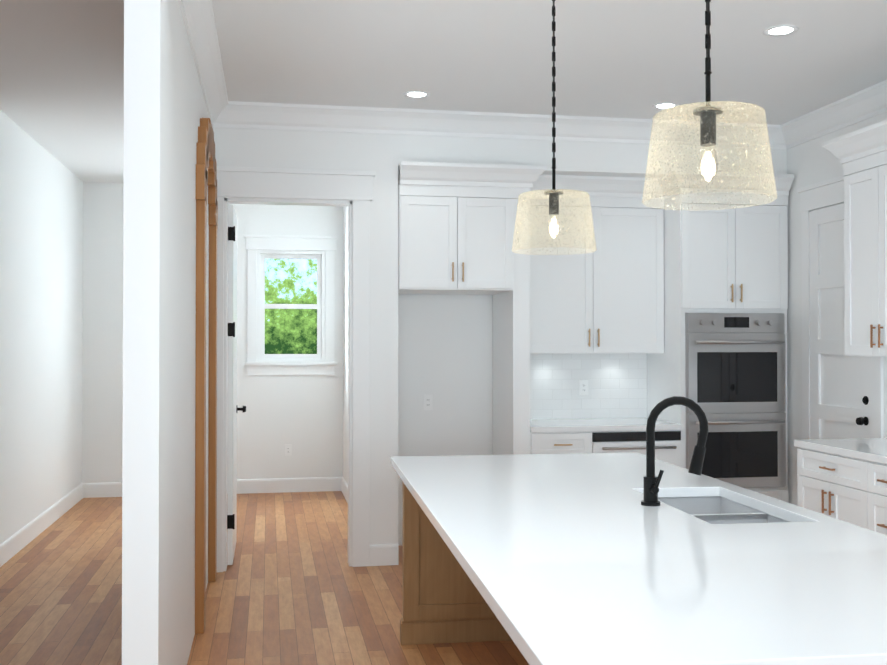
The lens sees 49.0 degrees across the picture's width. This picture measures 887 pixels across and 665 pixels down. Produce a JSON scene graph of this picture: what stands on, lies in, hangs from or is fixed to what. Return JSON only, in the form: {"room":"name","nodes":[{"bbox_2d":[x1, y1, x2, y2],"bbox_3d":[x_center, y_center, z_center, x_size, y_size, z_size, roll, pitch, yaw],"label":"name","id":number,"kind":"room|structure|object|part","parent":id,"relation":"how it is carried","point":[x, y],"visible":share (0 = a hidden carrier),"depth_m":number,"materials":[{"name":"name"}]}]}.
{"room":"kitchen","nodes":[
{"label":"kitchen","id":0,"kind":"room"},
{"bbox_2d":[0,110,82,543],"bbox_3d":[-3.270,0.050,7.849,0.120,3.050,3.350,0,-1,-10],"label":"wall","id":1,"kind":"structure","parent":0,"point":[41,274],"depth_m":7.56,"materials":[{"name":"white paint"}]},
{"bbox_2d":[0,483,83,566],"bbox_3d":[-3.192,1.505,7.786,0.016,0.140,3.230,0,-1,-10],"label":"baseboard","id":2,"kind":"structure","parent":1,"relation":"attached to","point":[29,532],"depth_m":7.54,"materials":[{"name":"white paint"}]},
{"bbox_2d":[122,0,208,664],"bbox_3d":[-1.305,0.017,4.829,0.120,3.050,3.050,0,-1,-10],"label":"wall","id":3,"kind":"structure","parent":0,"point":[165,109],"depth_m":3.35,"materials":[{"name":"white paint"}]},
{"bbox_2d":[178,0,229,127],"bbox_3d":[-1.191,-1.433,4.861,0.110,0.150,2.840,0,-1,-10],"label":"crown molding","id":4,"kind":"structure","parent":3,"relation":"attached to","point":[224,112],"depth_m":5.03,"materials":[{"name":"white paint"}]},
{"bbox_2d":[82,182,342,482],"bbox_3d":[-2.261,0.070,9.671,2.510,3.050,0.120,0,-1,-10],"label":"wall","id":5,"kind":"structure","parent":0,"point":[302,415],"depth_m":9.66,"materials":[{"name":"white paint"}]},
{"bbox_2d":[84,477,339,497],"bbox_3d":[-2.244,1.524,9.589,2.460,0.140,0.016,0,-1,-10],"label":"baseboard","id":6,"kind":"structure","parent":5,"relation":"attached to","point":[314,484],"depth_m":9.67,"materials":[{"name":"white paint"}]},
{"bbox_2d":[284,444,290,455],"bbox_3d":[-1.556,1.176,9.720,0.070,0.114,0.008,0,-1,-10],"label":"electrical outlet","id":7,"kind":"object","parent":5,"relation":"attached to","point":[287,449],"visible":1,"depth_m":9.72,"materials":[{"name":"white plastic"}]},
{"bbox_2d":[244,235,337,374],"bbox_3d":[-1.532,-0.271,9.771,0.930,1.395,0.150,0,-1,-10],"label":"window","id":8,"kind":"structure","parent":5,"relation":"in","point":[260,249],"depth_m":9.75,"materials":[{"name":"white paint"}]},
{"bbox_2d":[0,491,528,664],"bbox_3d":[-0.281,1.544,2.736,11.000,0.050,17.000,0,-1,-10],"label":"floor","id":9,"kind":"structure","parent":0,"point":[290,586],"depth_m":5.65,"materials":[{"name":"brown wood"}]},
{"bbox_2d":[195,118,217,633],"bbox_3d":[-1.361,0.177,5.605,0.045,2.747,1.306,0,-1,-10],"label":"wood frame","id":10,"kind":"object","parent":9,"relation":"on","point":[206,168],"visible":1,"depth_m":5.05,"materials":[{"name":"brown wood"}]},
{"bbox_2d":[398,184,530,454],"bbox_3d":[0.098,0.287,6.888,0.907,2.555,0.668,0,-1,-10],"label":"surround","id":11,"kind":"object","parent":9,"relation":"on","point":[455,240],"visible":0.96,"depth_m":6.64,"materials":[{"name":"white wood"}]},
{"bbox_3d":[0.097,-0.409,6.571,0.080,0.130,0.028,0,-1,-10],"label":"handle","id":12,"kind":"part","parent":11,"relation":"part of","materials":[{"name":"gold metal"}]},
{"bbox_2d":[400,484,789,644],"bbox_3d":[0.616,1.089,3.404,1.246,0.875,3.146,0,-1,-8],"label":"kitchen island","id":13,"kind":"object","parent":9,"relation":"on","point":[439,605],"depth_m":4.81,"materials":[{"name":"brown wood"}]},
{"bbox_2d":[390,453,886,664],"bbox_3d":[0.601,0.671,3.407,1.300,0.118,3.250,0,-1,-8],"label":"island countertop","id":14,"kind":"structure","parent":13,"relation":"on","point":[562,551],"depth_m":2.50,"materials":[{"name":"white stone"}]},
{"bbox_2d":[638,396,709,503],"bbox_3d":[0.828,0.420,3.450,0.249,0.385,0.101,0,-1,-8],"label":"faucet","id":15,"kind":"object","parent":14,"relation":"on","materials":[{"name":"black metal"}]},
{"bbox_2d":[530,430,680,466],"bbox_3d":[1.088,1.129,7.048,1.099,0.875,0.684,0,-1,-10],"label":"base cabinet","id":16,"kind":"object","parent":9,"relation":"on","point":[667,446],"visible":0.27,"depth_m":6.76,"materials":[{"name":"painted wood"},{"name":"brass"}]},
{"bbox_3d":[0.821,1.034,6.685,0.130,0.534,0.028,0,-1,-10],"label":"handle","id":17,"kind":"part","parent":16,"relation":"part of","materials":[{"name":"gold metal"}]},
{"bbox_2d":[530,418,681,432],"bbox_3d":[1.083,0.671,7.077,1.097,0.039,0.653,0,-1,-10],"label":"countertop","id":18,"kind":"structure","parent":16,"relation":"on","point":[586,425],"depth_m":6.84,"materials":[{"name":"white stone"}]},
{"bbox_2d":[592,431,680,466],"bbox_3d":[1.358,1.070,6.782,0.647,0.748,0.064,0,-1,-10],"label":"dishwasher","id":19,"kind":"object","parent":16,"relation":"in","point":[667,443],"depth_m":6.80,"materials":[{"name":"white metal"}]},
{"bbox_2d":[647,193,788,502],"bbox_3d":[2.036,0.291,7.209,0.820,2.555,0.722,0,-1,-10],"label":"tall cabinet","id":20,"kind":"object","parent":9,"relation":"on","point":[721,361],"visible":0.71,"depth_m":6.93,"materials":[{"name":"painted wood"},{"name":"brass"}]},
{"bbox_2d":[685,312,785,489],"bbox_3d":[2.091,0.485,6.901,0.750,1.250,0.101,0,-1,-10],"label":"oven","id":21,"kind":"object","parent":20,"relation":"in","point":[735,362],"depth_m":6.91,"materials":[{"name":"silver metal"}]},
{"bbox_3d":[2.088,0.473,6.919,0.130,1.635,0.028,0,-1,-10],"label":"handle","id":22,"kind":"part","parent":20,"relation":"part of","materials":[{"name":"gold metal"}]},
{"bbox_2d":[797,447,856,524],"bbox_3d":[2.461,1.112,5.474,0.626,0.876,0.690,0,-1,-10],"label":"base cabinet","id":23,"kind":"object","parent":9,"relation":"on","point":[851,490],"depth_m":5.44,"materials":[{"name":"white wood"}]},
{"bbox_2d":[857,459,886,534],"bbox_3d":[2.589,1.104,4.766,0.626,0.876,0.869,0,-1,-10],"label":"base cabinet","id":24,"kind":"object","parent":9,"relation":"on","point":[871,476],"depth_m":5.04,"materials":[{"name":"white wood"}]},
{"bbox_2d":[794,438,886,463],"bbox_3d":[2.757,0.636,3.825,0.633,0.039,4.090,0,-1,-10],"label":"countertop","id":25,"kind":"structure","parent":24,"relation":"on","point":[872,449],"depth_m":5.45,"materials":[{"name":"white stone"}]},
{"bbox_2d":[212,127,397,544],"bbox_3d":[-1.029,0.035,6.489,1.450,3.050,0.120,0,-1,-10],"label":"wall","id":26,"kind":"structure","parent":0,"point":[377,154],"depth_m":6.53,"materials":[{"name":"white paint"}]},
{"bbox_2d":[227,205,245,564],"bbox_3d":[-1.458,0.351,6.880,0.104,2.403,0.803,0,-1,-10],"label":"door","id":27,"kind":"structure","parent":26,"relation":"in","point":[233,408],"depth_m":6.49,"materials":[{"name":"white paint"}]},
{"bbox_2d":[217,166,374,571],"bbox_3d":[-0.995,0.240,6.473,1.068,2.640,0.160,0,-1,-10],"label":"trim","id":28,"kind":"structure","parent":26,"relation":"attached to","point":[281,184],"depth_m":6.43,"materials":[{"name":"white paint"}]},
{"bbox_2d":[230,101,788,148],"bbox_3d":[0.502,-1.413,6.663,4.080,0.150,0.110,0,-1,-10],"label":"crown molding","id":29,"kind":"structure","parent":26,"relation":"attached to","point":[243,115],"depth_m":6.61,"materials":[{"name":"white paint"}]},
{"bbox_2d":[400,161,793,198],"bbox_3d":[1.079,-1.060,6.878,2.828,0.140,0.385,0,-1,-10],"label":"crown molding","id":30,"kind":"structure","parent":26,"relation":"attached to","point":[533,178],"depth_m":6.87,"materials":[{"name":"white wood"}]},
{"bbox_2d":[343,206,347,484],"bbox_3d":[-0.681,0.055,8.314,0.120,3.050,3.350,0,-1,-10],"label":"wall","id":31,"kind":"structure","parent":0,"point":[345,343],"depth_m":9.53,"materials":[{"name":"white paint"}]},
{"bbox_2d":[340,477,379,564],"bbox_3d":[-0.738,1.509,8.227,0.016,0.140,3.230,0,-1,-10],"label":"baseboard","id":32,"kind":"structure","parent":31,"relation":"attached to","point":[374,549],"depth_m":6.50,"materials":[{"name":"white paint"}]},
{"bbox_2d":[0,0,886,182],"bbox_3d":[-0.502,-1.567,4.000,11.000,0.100,14.500,0,-1,-10],"label":"ceiling","id":33,"kind":"structure","parent":0,"point":[62,81],"depth_m":5.33,"materials":[{"name":"white paint"}]},
{"bbox_2d":[403,91,429,97],"bbox_3d":[-0.167,-1.491,6.092,0.170,0.004,0.170,0,-1,-10],"label":"recessed light","id":34,"kind":"object","parent":33,"relation":"in","point":[416,94],"visible":1,"depth_m":6.09,"materials":[{"name":"white paint"}]},
{"bbox_2d":[512,0,595,254],"bbox_3d":[0.465,-0.928,4.096,0.356,1.174,0.356,0,-1,-10],"label":"pendant light","id":35,"kind":"object","parent":33,"relation":"hanging from","point":[554,193],"visible":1,"depth_m":4.09,"materials":[{"name":"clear glass"}]},
{"bbox_3d":[0.465,-0.463,4.091,0.356,0.243,0.356,0,-1,-10],"label":"lamp shade","id":36,"kind":"part","parent":35,"relation":"part of","materials":[{"name":"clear glass"}]},
{"bbox_3d":[0.465,-1.006,4.097,0.130,1.019,0.130,0,-1,-10],"label":"cord metal","id":37,"kind":"part","parent":35,"relation":"part of","materials":[{"name":"black metal"}]},
{"bbox_2d":[398,135,786,180],"bbox_3d":[1.044,-1.303,7.120,2.850,0.360,0.600,0,-1,-10],"label":"wall","id":38,"kind":"structure","parent":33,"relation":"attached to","point":[577,158],"depth_m":6.80,"materials":[{"name":"white paint"}]},
{"bbox_2d":[652,102,678,108],"bbox_3d":[1.457,-1.488,6.384,0.170,0.004,0.170,0,-1,-10],"label":"recessed light","id":39,"kind":"object","parent":33,"relation":"in","point":[666,105],"visible":0.88,"depth_m":6.37,"materials":[{"name":"white paint"}]},
{"bbox_2d":[642,0,776,209],"bbox_3d":[0.723,-0.944,2.659,0.356,1.174,0.356,0,-1,-10],"label":"pendant light","id":40,"kind":"object","parent":33,"relation":"hanging from","point":[707,113],"visible":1,"depth_m":2.65,"materials":[{"name":"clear glass"}]},
{"bbox_3d":[0.723,-1.021,2.660,0.130,1.019,0.130,0,-1,-10],"label":"cord metal","id":41,"kind":"part","parent":40,"relation":"part of","materials":[{"name":"black metal"}]},
{"bbox_3d":[0.723,-0.478,2.654,0.356,0.243,0.356,0,-1,-10],"label":"lamp shade","id":42,"kind":"part","parent":40,"relation":"part of","materials":[{"name":"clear glass"}]},
{"bbox_2d":[763,25,798,36],"bbox_3d":[1.682,-1.505,4.849,0.170,0.004,0.170,0,-1,-10],"label":"recessed light","id":43,"kind":"object","parent":33,"relation":"in","point":[778,30],"visible":1,"depth_m":4.84,"materials":[{"name":"white paint"}]},
{"bbox_2d":[398,180,716,545],"bbox_3d":[0.922,0.046,7.449,2.970,3.050,0.120,0,-1,-10],"label":"wall","id":44,"kind":"structure","parent":0,"point":[445,351],"depth_m":7.22,"materials":[{"name":"white paint"}]},
{"bbox_2d":[423,395,432,409],"bbox_3d":[-0.115,0.518,7.191,0.070,0.114,0.008,0,-1,-10],"label":"electrical outlet","id":45,"kind":"object","parent":44,"relation":"attached to","point":[427,402],"visible":1,"depth_m":7.19,"materials":[{"name":"white plastic"}]},
{"bbox_2d":[530,353,646,418],"bbox_3d":[1.027,0.390,7.399,1.100,0.530,0.008,0,-1,-10],"label":"tile","id":46,"kind":"structure","parent":44,"relation":"attached to","point":[617,385],"depth_m":7.41,"materials":[{"name":"white tile"}]},
{"bbox_2d":[579,380,587,394],"bbox_3d":[1.067,0.420,7.398,0.070,0.114,0.008,0,-1,-10],"label":"electrical outlet","id":47,"kind":"object","parent":46,"relation":"attached to","point":[583,387],"visible":1,"depth_m":7.39,"materials":[{"name":"white plastic"}]},
{"bbox_2d":[530,195,663,353],"bbox_3d":[1.060,-0.416,7.222,1.098,1.141,0.370,0,-1,-10],"label":"upper cabinet","id":48,"kind":"object","parent":44,"relation":"attached to","point":[606,295],"visible":0.77,"depth_m":7.08,"materials":[{"name":"white wood"}]},
{"bbox_3d":[1.090,0.037,7.049,0.080,0.130,0.028,0,-1,-10],"label":"handle","id":49,"kind":"part","parent":48,"relation":"part of","materials":[{"name":"gold metal"}]},
{"bbox_2d":[750,112,886,504],"bbox_3d":[2.980,0.016,4.733,0.120,3.050,6.195,0,-1,-10],"label":"wall","id":50,"kind":"structure","parent":0,"point":[813,161],"depth_m":6.93,"materials":[{"name":"white paint"}]},
{"bbox_2d":[778,80,886,147],"bbox_3d":[2.707,-1.425,5.587,0.120,0.150,2.790,0,-1,-10],"label":"crown molding","id":51,"kind":"structure","parent":50,"relation":"attached to","point":[870,102],"depth_m":6.37,"materials":[{"name":"white paint"}]},
{"bbox_2d":[797,175,883,439],"bbox_3d":[2.599,0.269,6.392,0.039,2.580,0.940,0,-1,-10],"label":"door","id":52,"kind":"structure","parent":50,"relation":"attached to","point":[838,385],"depth_m":6.52,"materials":[{"name":"white paint"}]},
{"bbox_2d":[856,396,868,424],"bbox_3d":[2.628,0.491,6.100,0.063,0.186,0.056,0,-1,-10],"label":"door knob","id":53,"kind":"object","parent":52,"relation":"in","point":[861,420],"depth_m":6.09,"materials":[{"name":"black metal"}]},
{"bbox_2d":[838,120,886,356],"bbox_3d":[2.609,-0.506,5.447,0.339,1.280,0.729,0,-1,-10],"label":"upper cabinet","id":54,"kind":"object","parent":50,"relation":"attached to","point":[861,154],"depth_m":5.56,"materials":[{"name":"white wood"}]},
{"label":"outside","id":55,"kind":"structure","parent":0,"visible":0},
{"bbox_2d":[265,259,316,353],"bbox_3d":[-1.590,-0.260,10.095,1.280,1.720,0.010,0,-1,-10],"label":"window","id":56,"kind":"structure","parent":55,"point":[290,281],"depth_m":10.09,"materials":[{"name":"glass"}]}
]}

